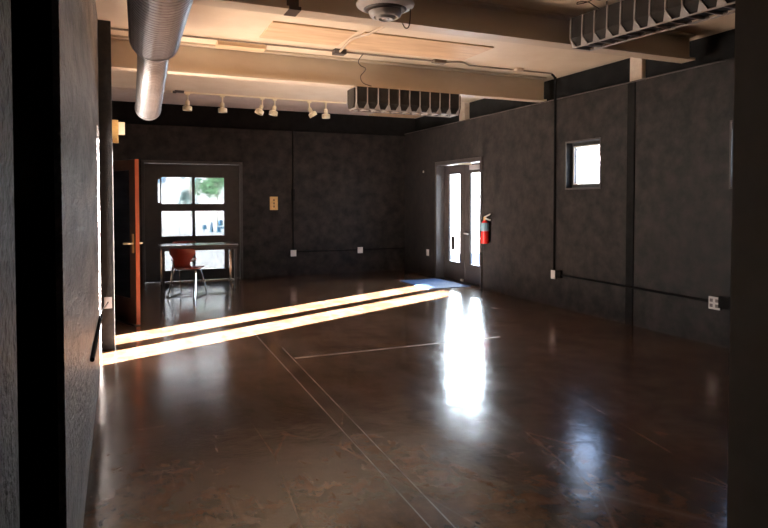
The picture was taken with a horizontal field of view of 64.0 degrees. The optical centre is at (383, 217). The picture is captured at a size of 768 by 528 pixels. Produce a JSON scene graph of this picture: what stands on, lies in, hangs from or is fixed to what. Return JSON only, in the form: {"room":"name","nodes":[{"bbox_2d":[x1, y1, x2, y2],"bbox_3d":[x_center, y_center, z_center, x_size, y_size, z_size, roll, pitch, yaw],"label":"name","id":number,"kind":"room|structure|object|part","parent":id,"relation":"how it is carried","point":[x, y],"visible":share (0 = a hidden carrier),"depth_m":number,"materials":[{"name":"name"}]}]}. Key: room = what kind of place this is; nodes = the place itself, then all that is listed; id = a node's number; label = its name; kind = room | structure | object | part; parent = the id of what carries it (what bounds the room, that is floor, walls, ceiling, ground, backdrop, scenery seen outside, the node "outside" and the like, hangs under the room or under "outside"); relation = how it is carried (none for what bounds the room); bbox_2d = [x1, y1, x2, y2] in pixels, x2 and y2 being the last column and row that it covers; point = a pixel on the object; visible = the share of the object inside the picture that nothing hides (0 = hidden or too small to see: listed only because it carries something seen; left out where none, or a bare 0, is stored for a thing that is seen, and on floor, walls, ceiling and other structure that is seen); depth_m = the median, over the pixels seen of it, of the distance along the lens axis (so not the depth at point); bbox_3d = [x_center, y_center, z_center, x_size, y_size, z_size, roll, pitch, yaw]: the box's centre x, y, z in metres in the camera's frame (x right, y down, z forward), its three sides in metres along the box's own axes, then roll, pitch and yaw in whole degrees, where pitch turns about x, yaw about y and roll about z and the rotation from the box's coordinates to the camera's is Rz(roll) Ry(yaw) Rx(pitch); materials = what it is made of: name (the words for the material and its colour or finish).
{"room":"studio","nodes":[
{"label":"studio","id":0,"kind":"room"},
{"bbox_2d":[0,0,101,527],"bbox_3d":[-2.509,-0.242,3.703,1.340,3.170,15.200,-1,2,-23],"label":"wall","id":1,"kind":"structure","parent":0,"point":[74,22],"depth_m":1.89,"materials":[{"name":"black paint"}]},
{"bbox_2d":[90,302,107,361],"bbox_3d":[-2.176,0.809,4.701,0.052,0.096,2.611,-1,2,-23],"label":"conduit","id":2,"kind":"object","parent":1,"relation":"attached to","point":[94,348],"visible":1,"depth_m":4.09,"materials":[{"name":"black metal"}]},
{"bbox_2d":[98,20,114,349],"bbox_3d":[-2.700,-0.308,5.973,0.113,3.170,0.120,-1,2,-23],"label":"trim","id":3,"kind":"structure","parent":1,"relation":"attached to","point":[104,27],"depth_m":5.92,"materials":[{"name":"black paint"}]},
{"bbox_2d":[104,297,111,308],"bbox_3d":[-2.666,0.818,5.935,0.070,0.110,0.036,-1,2,-23],"label":"wall outlet","id":4,"kind":"object","parent":1,"relation":"attached to","point":[106,299],"visible":0.94,"depth_m":5.92,"materials":[{"name":"white plastic"}]},
{"bbox_2d":[112,139,114,316],"bbox_3d":[-2.934,0.211,6.527,0.111,2.100,0.025,-1,2,-23],"label":"trim","id":5,"kind":"structure","parent":1,"relation":"attached to","point":[112,139],"depth_m":6.54,"materials":[{"name":"black paint"}]},
{"bbox_2d":[112,120,124,142],"bbox_3d":[-2.918,-0.932,6.613,0.235,0.240,0.100,-1,2,-23],"label":"wall bracket","id":6,"kind":"object","parent":1,"relation":"attached to","point":[118,128],"visible":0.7,"depth_m":6.58,"materials":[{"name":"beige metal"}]},
{"bbox_3d":[-2.948,-0.932,6.600,0.170,0.240,0.100,-1,2,-23],"label":"plate","id":7,"kind":"part","parent":6,"relation":"part of","materials":[{"name":"beige metal"}]},
{"bbox_3d":[-2.840,-0.968,6.645,0.065,0.130,0.090,-1,2,-23],"label":"arm","id":8,"kind":"part","parent":6,"relation":"part of","materials":[{"name":"beige ceramic"}]},
{"bbox_2d":[113,159,142,325],"bbox_3d":[-3.129,0.276,7.330,0.792,1.916,0.193,1,2,42],"label":"door","id":9,"kind":"structure","parent":1,"relation":"in","point":[127,243],"depth_m":7.23,"materials":[{"name":"brown paint"}]},
{"bbox_3d":[-3.140,0.187,7.338,0.522,1.500,0.008,1,2,42],"label":"glass pane","id":10,"kind":"part","parent":9,"relation":"part of","materials":[{"name":"black glass"}]},
{"bbox_3d":[-2.899,0.295,7.088,0.045,0.220,0.008,1,2,42],"label":"handle plate","id":11,"kind":"part","parent":9,"relation":"part of","materials":[{"name":"gold metal"}]},
{"bbox_2d":[112,101,415,282],"bbox_3d":[-2.128,-0.475,11.732,6.140,3.170,0.260,-1,2,-23],"label":"wall","id":12,"kind":"structure","parent":0,"point":[349,188],"depth_m":11.83,"materials":[{"name":"black paint"}]},
{"bbox_2d":[141,160,242,282],"bbox_3d":[-3.439,0.053,11.089,1.740,2.150,0.125,-1,2,-23],"label":"door","id":13,"kind":"structure","parent":12,"relation":"in","point":[198,202],"depth_m":11.08,"materials":[{"name":"black paint"}]},
{"bbox_3d":[-3.986,-0.480,10.873,0.038,0.410,0.006,-1,2,-23],"label":"glass pane","id":14,"kind":"part","parent":13,"relation":"part of","materials":[{"name":"glass"}]},
{"bbox_3d":[-3.709,-0.491,10.992,0.520,0.475,0.006,-1,2,-23],"label":"glass pane","id":15,"kind":"part","parent":13,"relation":"part of","materials":[{"name":"clear glass"}]},
{"bbox_3d":[-3.709,0.101,11.009,0.520,0.450,0.006,-1,2,-23],"label":"glass pane","id":16,"kind":"part","parent":13,"relation":"part of","materials":[{"name":"clear glass"}]},
{"bbox_3d":[-3.709,0.703,11.027,0.520,0.475,0.006,-1,2,-23],"label":"glass pane","id":17,"kind":"part","parent":13,"relation":"part of","materials":[{"name":"glass"}]},
{"bbox_3d":[-3.188,-0.498,11.217,0.515,0.475,0.006,-1,2,-23],"label":"glass pane","id":18,"kind":"part","parent":13,"relation":"part of","materials":[{"name":"glass"}]},
{"bbox_3d":[-3.188,0.094,11.235,0.515,0.450,0.006,-1,2,-23],"label":"glass pane","id":19,"kind":"part","parent":13,"relation":"part of","materials":[{"name":"clear glass"}]},
{"bbox_3d":[-3.188,0.697,11.252,0.515,0.475,0.006,-1,2,-23],"label":"glass pane","id":20,"kind":"part","parent":13,"relation":"part of","materials":[{"name":"clear glass"}]},
{"bbox_2d":[125,122,404,135],"bbox_3d":[-2.143,-1.661,11.557,5.600,0.020,0.045,-1,2,-23],"label":"trim","id":21,"kind":"structure","parent":12,"relation":"attached to","point":[125,122],"depth_m":11.45,"materials":[{"name":"black paint"}]},
{"bbox_2d":[112,87,428,117],"bbox_3d":[-1.781,-2.036,11.036,5.860,0.030,1.270,-1,2,-23],"label":"trim","id":22,"kind":"structure","parent":12,"relation":"attached to","point":[118,93],"depth_m":10.69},
{"bbox_2d":[270,197,277,209],"bbox_3d":[-2.082,-0.274,11.602,0.135,0.227,0.026,-1,2,-23],"label":"switch plate","id":23,"kind":"object","parent":12,"relation":"attached to","point":[273,200],"visible":1,"depth_m":11.59,"materials":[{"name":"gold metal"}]},
{"bbox_2d":[291,250,295,255],"bbox_3d":[-1.738,0.674,11.772,0.110,0.120,0.036,-1,2,-23],"label":"wall outlet","id":24,"kind":"object","parent":12,"relation":"attached to","point":[293,252],"visible":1,"depth_m":11.76,"materials":[{"name":"white plastic"}]},
{"bbox_2d":[291,131,404,251],"bbox_3d":[-0.669,-0.514,12.201,2.390,2.320,0.032,-1,2,-23],"label":"conduit","id":25,"kind":"object","parent":12,"relation":"attached to","point":[292,189],"visible":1,"depth_m":11.75,"materials":[{"name":"black metal"}]},
{"bbox_2d":[357,247,362,252],"bbox_3d":[-0.481,0.643,12.315,0.110,0.120,0.036,-1,2,-23],"label":"wall outlet","id":26,"kind":"object","parent":12,"relation":"attached to","point":[360,249],"visible":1,"depth_m":12.30,"materials":[{"name":"white plastic"}]},
{"bbox_2d":[369,112,426,117],"bbox_3d":[0.367,-2.038,11.938,1.000,0.015,1.080,-1,2,-23],"label":"batten","id":27,"kind":"object","parent":12,"relation":"attached to","point":[373,114],"visible":0.49,"depth_m":12.21,"materials":[{"name":"brown wood"}]},
{"bbox_2d":[83,270,729,527],"bbox_3d":[0.272,1.382,4.954,7.600,0.150,15.200,-1,2,-23],"label":"floor","id":28,"kind":"structure","parent":0,"point":[564,418],"depth_m":4.24,"materials":[{"name":"brown concrete"}]},
{"bbox_2d":[170,241,196,285],"bbox_3d":[-3.435,0.777,10.537,0.434,0.741,0.502,0,2,-15],"label":"shell chair","id":29,"kind":"object","parent":28,"relation":"on","point":[192,259],"visible":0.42,"depth_m":10.65,"materials":[{"name":"brown wood"}]},
{"bbox_3d":[-3.611,0.936,10.490,0.067,0.427,0.492,0,2,-15],"label":"sled leg","id":30,"kind":"part","parent":29,"relation":"part of","materials":[{"name":"silver metal"}]},
{"bbox_3d":[-3.486,0.548,10.724,0.400,0.293,0.101,0,2,-15],"label":"backrest","id":31,"kind":"part","parent":29,"relation":"part of","materials":[{"name":"red plastic"}]},
{"bbox_2d":[167,248,207,298],"bbox_3d":[-2.965,0.815,9.260,0.434,0.741,0.502,0,2,5],"label":"shell chair","id":32,"kind":"object","parent":28,"relation":"on","point":[182,258],"visible":1,"depth_m":9.06,"materials":[{"name":"brown wood"}]},
{"bbox_3d":[-3.148,0.971,9.287,0.067,0.427,0.491,0,2,5],"label":"sled leg","id":33,"kind":"part","parent":32,"relation":"part of","materials":[{"name":"silver metal"}]},
{"bbox_3d":[-2.984,0.596,9.054,0.400,0.293,0.101,0,2,5],"label":"backrest","id":34,"kind":"part","parent":32,"relation":"part of","materials":[{"name":"red plastic"}]},
{"bbox_3d":[-2.962,0.755,9.296,0.410,0.045,0.395,0,2,5],"label":"seat","id":35,"kind":"part","parent":32,"relation":"part of","materials":[{"name":"red plastic"}]},
{"bbox_3d":[-2.782,0.972,9.253,0.067,0.427,0.492,0,2,5],"label":"sled leg","id":36,"kind":"part","parent":32,"relation":"part of","materials":[{"name":"silver metal"}]},
{"bbox_2d":[158,242,238,292],"bbox_3d":[-3.042,0.791,10.065,1.198,0.735,0.608,-1,2,-23],"label":"table","id":37,"kind":"object","parent":28,"relation":"on","point":[207,245],"visible":1,"depth_m":9.98,"materials":[{"name":"grey laminate"}]},
{"bbox_3d":[-3.650,0.808,10.074,0.040,0.700,0.040,-1,2,-23],"label":"leg","id":38,"kind":"part","parent":37,"relation":"part of","materials":[{"name":"silver metal"}]},
{"bbox_3d":[-3.452,0.822,9.616,0.040,0.700,0.040,-1,2,-23],"label":"leg","id":39,"kind":"part","parent":37,"relation":"part of","materials":[{"name":"metal"}]},
{"bbox_3d":[-3.055,1.040,10.104,1.110,0.035,0.030,-1,2,-23],"label":"foot rail","id":40,"kind":"part","parent":37,"relation":"part of","materials":[{"name":"silver metal"}]},
{"bbox_3d":[-2.631,0.795,10.515,0.040,0.700,0.040,-1,2,-23],"label":"leg","id":41,"kind":"part","parent":37,"relation":"part of","materials":[{"name":"silver metal"}]},
{"bbox_3d":[-2.433,0.809,10.056,0.040,0.700,0.040,-1,2,-23],"label":"leg","id":42,"kind":"part","parent":37,"relation":"part of","materials":[{"name":"metal"}]},
{"bbox_2d":[255,334,430,527],"bbox_3d":[-0.501,1.326,4.454,0.007,0.011,4.701,-1,2,-22],"label":"floor line","id":43,"kind":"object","parent":28,"relation":"on","point":[255,334],"depth_m":3.58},
{"bbox_2d":[283,348,455,527],"bbox_3d":[-0.262,1.334,4.176,0.007,0.011,4.002,-1,2,-22],"label":"floor line","id":44,"kind":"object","parent":28,"relation":"on","point":[283,348],"depth_m":3.51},
{"bbox_2d":[295,336,498,358],"bbox_3d":[0.205,1.279,6.075,2.230,0.011,0.035,-1,2,-23],"label":"trim","id":45,"kind":"structure","parent":28,"relation":"on","point":[498,336],"depth_m":6.04,"materials":[{"name":"grey metal"}]},
{"bbox_2d":[400,278,470,288],"bbox_3d":[0.868,1.136,10.672,0.800,0.010,1.130,-1,2,-23],"label":"doormat","id":46,"kind":"object","parent":28,"relation":"on","point":[435,283],"visible":1,"depth_m":10.62,"materials":[{"name":"blue fabric"}]},
{"bbox_2d":[95,0,734,102],"bbox_3d":[0.272,-1.987,4.856,7.600,0.250,15.200,-1,2,-23],"label":"ceiling","id":47,"kind":"structure","parent":0,"point":[203,20],"depth_m":6.87,"materials":[{"name":"beige paint"}]},
{"bbox_2d":[135,54,168,119],"bbox_3d":[-2.030,-1.409,5.344,0.263,0.934,1.608,-1,2,-23],"label":"spiral duct","id":48,"kind":"object","parent":47,"relation":"hanging from","point":[151,76],"visible":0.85,"depth_m":5.25,"materials":[{"name":"metal"}]},
{"bbox_2d":[127,0,192,61],"bbox_3d":[-0.890,-1.429,2.582,0.374,0.732,4.325,-1,2,-23],"label":"spiral duct","id":49,"kind":"object","parent":47,"relation":"hanging from","point":[156,28],"visible":1,"depth_m":3.67,"materials":[{"name":"metal"}]},
{"bbox_2d":[173,90,183,92],"bbox_3d":[-3.223,-1.975,9.623,0.170,0.050,0.080,-1,2,-23],"label":"track feed","id":50,"kind":"object","parent":47,"relation":"attached to","point":[174,91],"visible":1,"depth_m":9.61,"materials":[{"name":"black plastic"}]},
{"bbox_2d":[216,40,265,51],"bbox_3d":[-1.576,-1.892,6.763,0.520,0.050,0.160,-1,2,-23],"label":"batten","id":51,"kind":"object","parent":47,"relation":"attached to","point":[219,44],"visible":0.84,"depth_m":6.72,"materials":[{"name":"brown wood"}]},
{"bbox_2d":[171,91,345,103],"bbox_3d":[-2.011,-2.005,10.234,2.920,0.025,0.020,-1,2,-23],"label":"track","id":52,"kind":"object","parent":47,"relation":"attached to","point":[171,91],"visible":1,"depth_m":10.24,"materials":[{"name":"beige metal"}]},
{"bbox_2d":[183,93,191,110],"bbox_3d":[-3.125,-1.845,9.756,0.146,0.277,0.144,-1,2,-23],"label":"track spotlight","id":53,"kind":"object","parent":52,"relation":"attached to","point":[187,107],"visible":1,"depth_m":9.73,"materials":[{"name":"beige metal"}]},
{"bbox_2d":[218,95,226,112],"bbox_3d":[-2.623,-1.851,9.973,0.146,0.277,0.144,-1,2,-23],"label":"track spotlight","id":54,"kind":"object","parent":52,"relation":"attached to","point":[222,109],"visible":1,"depth_m":9.94,"materials":[{"name":"beige metal"}]},
{"bbox_2d":[255,98,263,115],"bbox_3d":[-2.071,-1.851,10.212,0.162,0.291,0.144,-1,2,-23],"label":"track spotlight","id":55,"kind":"object","parent":52,"relation":"attached to","point":[259,111],"visible":1,"depth_m":10.20,"materials":[{"name":"beige metal"}]},
{"bbox_2d":[269,99,277,115],"bbox_3d":[-1.857,-1.857,10.305,0.152,0.285,0.144,-1,2,-23],"label":"track spotlight","id":56,"kind":"object","parent":52,"relation":"attached to","point":[273,112],"visible":1,"depth_m":10.28,"materials":[{"name":"beige metal"}]},
{"bbox_2d":[307,101,316,117],"bbox_3d":[-1.237,-1.863,10.573,0.177,0.290,0.144,-1,2,-23],"label":"track spotlight","id":57,"kind":"object","parent":52,"relation":"attached to","point":[312,113],"visible":1,"depth_m":10.53,"materials":[{"name":"beige metal"}]},
{"bbox_2d":[322,102,329,118],"bbox_3d":[-1.012,-1.867,10.708,0.144,0.289,0.155,0,2,-2],"label":"track spotlight","id":58,"kind":"object","parent":52,"relation":"attached to","point":[325,115],"visible":1,"depth_m":10.66,"materials":[{"name":"beige metal"}]},
{"bbox_2d":[259,21,356,45],"bbox_3d":[-0.791,-1.895,6.334,0.860,0.016,0.610,-1,2,-23],"label":"plywood board","id":59,"kind":"object","parent":47,"relation":"attached to","point":[277,30],"visible":1,"depth_m":6.28,"materials":[{"name":"beige wood"}]},
{"bbox_2d":[111,35,546,102],"bbox_3d":[-0.360,-1.773,7.532,5.680,0.331,0.150,-1,2,-23],"label":"steel beam","id":60,"kind":"structure","parent":47,"relation":"attached to","point":[191,59],"depth_m":7.39,"materials":[{"name":"beige metal"}]},
{"bbox_2d":[347,86,460,116],"bbox_3d":[0.271,-1.470,7.770,1.476,0.292,0.270,-1,2,-23],"label":"ceiling light fixture","id":61,"kind":"object","parent":60,"relation":"hanging from","point":[360,98],"visible":1,"depth_m":7.64,"materials":[{"name":"grey metal"}]},
{"bbox_3d":[0.231,-1.333,7.866,1.420,0.012,0.012,-1,2,-23],"label":"rail","id":62,"kind":"part","parent":61,"relation":"part of","materials":[{"name":"white metal"}]},
{"bbox_3d":[0.271,-1.604,7.767,1.428,0.012,0.135,-1,2,-23],"label":"rail","id":63,"kind":"part","parent":61,"relation":"part of","materials":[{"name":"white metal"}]},
{"bbox_3d":[0.310,-1.327,7.683,1.420,0.012,0.012,-1,2,-23],"label":"rail","id":64,"kind":"part","parent":61,"relation":"part of","materials":[{"name":"white metal"}]},
{"bbox_2d":[111,27,551,73],"bbox_3d":[-0.251,-1.900,7.151,5.460,0.054,0.160,-1,2,-23],"label":"conduit","id":65,"kind":"object","parent":47,"relation":"attached to","point":[335,51],"visible":0.98,"depth_m":7.06,"materials":[{"name":"grey metal"}]},
{"bbox_2d":[358,53,370,85],"bbox_3d":[-0.244,-1.754,7.304,0.107,0.324,0.350,0,2,15],"label":"power cable","id":66,"kind":"object","parent":65,"relation":"hanging from","point":[363,53],"visible":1,"depth_m":7.35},
{"bbox_2d":[339,27,384,51],"bbox_3d":[-0.266,-1.880,6.417,0.126,0.040,1.197,-1,2,-28],"label":"conduit","id":67,"kind":"object","parent":47,"relation":"attached to","point":[379,28],"visible":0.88,"depth_m":6.32,"materials":[{"name":"beige plastic"}]},
{"bbox_2d":[356,0,413,21],"bbox_3d":[0.010,-1.682,4.665,0.444,0.348,0.444,-1,2,-23],"label":"ceiling vent","id":68,"kind":"object","parent":47,"relation":"in","point":[378,10],"visible":1,"depth_m":4.58,"materials":[{"name":"white plastic"}]},
{"bbox_2d":[402,9,410,28],"bbox_3d":[0.172,-1.648,4.665,0.076,0.416,0.020,-1,2,-23],"label":"hanging wire","id":69,"kind":"object","parent":47,"relation":"hanging from","point":[410,9],"visible":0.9,"depth_m":4.68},
{"bbox_2d":[345,32,493,60],"bbox_3d":[0.383,-1.911,6.880,1.550,0.016,0.680,-1,2,-23],"label":"plywood board","id":70,"kind":"object","parent":47,"relation":"attached to","point":[376,42],"visible":0.86,"depth_m":6.82,"materials":[{"name":"beige wood"}]},
{"bbox_2d":[192,0,695,62],"bbox_3d":[0.592,-1.739,5.307,5.660,0.269,0.170,-1,2,-23],"label":"steel beam","id":71,"kind":"structure","parent":47,"relation":"attached to","point":[462,18],"depth_m":5.40,"materials":[{"name":"beige metal"}]},
{"bbox_2d":[284,0,300,16],"bbox_3d":[-0.709,-1.712,4.745,0.095,0.253,0.176,-1,2,-23],"label":"band","id":72,"kind":"object","parent":71,"relation":"attached to","point":[294,9],"visible":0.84,"depth_m":4.73,"materials":[{"name":"black metal"}]},
{"bbox_2d":[576,0,599,8],"bbox_3d":[1.722,-1.814,5.153,0.225,0.115,0.026,0,2,-6],"label":"power cable","id":73,"kind":"object","parent":47,"relation":"attached to","point":[590,0],"visible":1,"depth_m":5.15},
{"bbox_2d":[570,0,734,50],"bbox_3d":[2.163,-1.653,4.775,0.270,0.412,1.863,-1,2,-23],"label":"ceiling light fixture","id":74,"kind":"object","parent":47,"relation":"hanging from","point":[623,20],"visible":0.93,"depth_m":4.90,"materials":[{"name":"grey metal"}]},
{"bbox_3d":[2.253,-1.486,4.824,0.012,0.012,1.800,-1,4,-23],"label":"rail","id":75,"kind":"part","parent":74,"relation":"part of","materials":[{"name":"grey metal"}]},
{"bbox_2d":[404,59,733,348],"bbox_3d":[3.328,-0.136,6.233,0.180,2.810,15.200,-1,2,-23],"label":"wall","id":76,"kind":"structure","parent":0,"point":[683,198],"depth_m":7.41,"materials":[{"name":"black paint"}]},
{"bbox_2d":[435,157,482,288],"bbox_3d":[1.378,0.061,10.758,0.250,2.155,1.600,-1,2,-23],"label":"door","id":77,"kind":"structure","parent":76,"relation":"in","point":[464,271],"depth_m":10.92,"materials":[{"name":"brown paint"}]},
{"bbox_3d":[1.257,0.451,11.169,0.024,0.250,0.110,-1,2,-23],"label":"notice panel","id":78,"kind":"part","parent":77,"relation":"part of","materials":[{"name":"black plastic"}]},
{"bbox_3d":[1.291,0.080,11.124,0.044,2.075,0.731,-1,2,-23],"label":"frame","id":79,"kind":"part","parent":77,"relation":"part of","materials":[{"name":"brown paint"}]},
{"bbox_3d":[1.320,-0.945,10.755,0.086,0.065,0.667,-1,2,-27],"label":"closer arm","id":80,"kind":"part","parent":77,"relation":"part of","materials":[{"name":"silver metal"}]},
{"bbox_3d":[1.585,0.100,10.446,0.044,2.075,0.731,-1,2,-23],"label":"frame","id":81,"kind":"part","parent":77,"relation":"part of","materials":[{"name":"brown paint"}]},
{"bbox_2d":[480,214,490,243],"bbox_3d":[1.610,0.167,9.750,0.154,0.481,0.214,0,2,6],"label":"fire extinguisher","id":82,"kind":"object","parent":76,"relation":"attached to","point":[484,226],"visible":1,"depth_m":9.73,"materials":[{"name":"red metal"}]},
{"bbox_2d":[551,270,556,278],"bbox_3d":[2.307,0.768,8.346,0.036,0.115,0.085,-1,2,-23],"label":"wall outlet","id":83,"kind":"object","parent":76,"relation":"attached to","point":[552,271],"visible":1,"depth_m":8.33,"materials":[{"name":"white plastic"}]},
{"bbox_2d":[406,58,733,133],"bbox_3d":[2.541,-1.597,8.106,0.264,0.013,10.040,-1,2,-23],"label":"trim","id":84,"kind":"structure","parent":76,"relation":"on","point":[730,58],"depth_m":7.52,"materials":[{"name":"brown paint"}]},
{"bbox_2d":[565,137,600,189],"bbox_3d":[2.591,-0.683,7.855,0.143,0.630,0.650,-1,2,-23],"label":"window","id":85,"kind":"structure","parent":76,"relation":"in","point":[592,185],"depth_m":7.98,"materials":[{"name":"black paint"}]},
{"bbox_3d":[2.606,-0.683,7.861,0.010,0.500,0.520,-1,2,-23],"label":"sash frame","id":86,"kind":"part","parent":85,"relation":"part of","materials":[{"name":"white glass"}]},
{"bbox_2d":[625,82,635,325],"bbox_3d":[2.853,-0.156,7.101,0.022,2.800,0.110,-1,2,-23],"label":"trim","id":87,"kind":"structure","parent":76,"relation":"attached to","point":[631,107],"depth_m":7.09,"materials":[{"name":"black paint"}]},
{"bbox_2d":[551,73,729,309],"bbox_3d":[3.235,-0.498,6.103,0.084,2.762,4.815,-1,2,-23],"label":"conduit","id":88,"kind":"object","parent":76,"relation":"attached to","point":[723,301],"visible":0.91,"depth_m":8.19,"materials":[{"name":"black metal"}]},
{"bbox_2d":[708,296,720,309],"bbox_3d":[3.284,0.844,6.090,0.036,0.125,0.125,-1,2,-23],"label":"wall outlet","id":89,"kind":"object","parent":76,"relation":"attached to","point":[713,301],"visible":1,"depth_m":6.09,"materials":[{"name":"white plastic"}]},
{"bbox_2d":[729,120,732,188],"bbox_3d":[3.514,-0.606,5.722,0.143,0.660,0.540,-1,2,-23],"label":"window","id":90,"kind":"structure","parent":76,"relation":"in","point":[731,121],"depth_m":5.93,"materials":[{"name":"black paint"}]},
{"bbox_2d":[415,29,734,130],"bbox_3d":[3.484,-1.617,6.258,0.160,0.570,15.200,-1,2,-23],"label":"wall","id":91,"kind":"structure","parent":0,"point":[720,46],"depth_m":7.83,"materials":[{"name":"black paint"}]},
{"bbox_2d":[459,102,468,120],"bbox_3d":[1.425,-1.860,10.886,0.102,0.352,0.180,-1,2,-23],"label":"trim","id":92,"kind":"structure","parent":91,"relation":"attached to","point":[464,111],"depth_m":10.81,"materials":[{"name":"beige wood"}]},
{"bbox_2d":[630,57,645,80],"bbox_3d":[3.008,-1.756,7.280,0.062,0.352,0.180,-1,2,-23],"label":"trim","id":93,"kind":"structure","parent":91,"relation":"attached to","point":[637,65],"depth_m":7.24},
{"bbox_2d":[727,0,767,527],"bbox_3d":[3.168,-0.212,2.646,4.080,3.170,0.550,-1,2,-23],"label":"wall","id":94,"kind":"structure","parent":0,"point":[747,481],"depth_m":2.04,"materials":[{"name":"brown paint"}]},
{"label":"outside","id":95,"kind":"structure","parent":0,"visible":0},
{"bbox_2d":[451,229,478,264],"bbox_3d":[1.852,0.733,33.525,150.000,0.190,180.000,-1,2,-23],"label":"ground","id":96,"kind":"structure","parent":95,"point":[455,254],"depth_m":20.91,"materials":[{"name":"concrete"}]},
{"bbox_2d":[451,145,599,230],"bbox_3d":[5.373,-4.267,40.355,8.300,9.410,26.300,-1,2,-23],"label":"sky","id":97,"kind":"structure","parent":96,"relation":"on","point":[455,179],"depth_m":33.31,"materials":[{"name":"beige paint"}]},
{"bbox_2d":[577,147,599,182],"bbox_3d":[15.045,-0.806,19.353,8.300,3.710,19.900,-1,2,-23],"label":"building","id":98,"kind":"structure","parent":96,"relation":"on","point":[588,169],"depth_m":24.87,"materials":[{"name":"beige paint"}]},
{"bbox_2d":[581,146,598,163],"bbox_3d":[7.327,-1.477,19.931,3.543,5.024,4.380,-1,2,-23],"label":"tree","id":99,"kind":"object","parent":96,"relation":"on","point":[595,147],"visible":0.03,"depth_m":21.35,"materials":[{"name":"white plant"}]}
]}

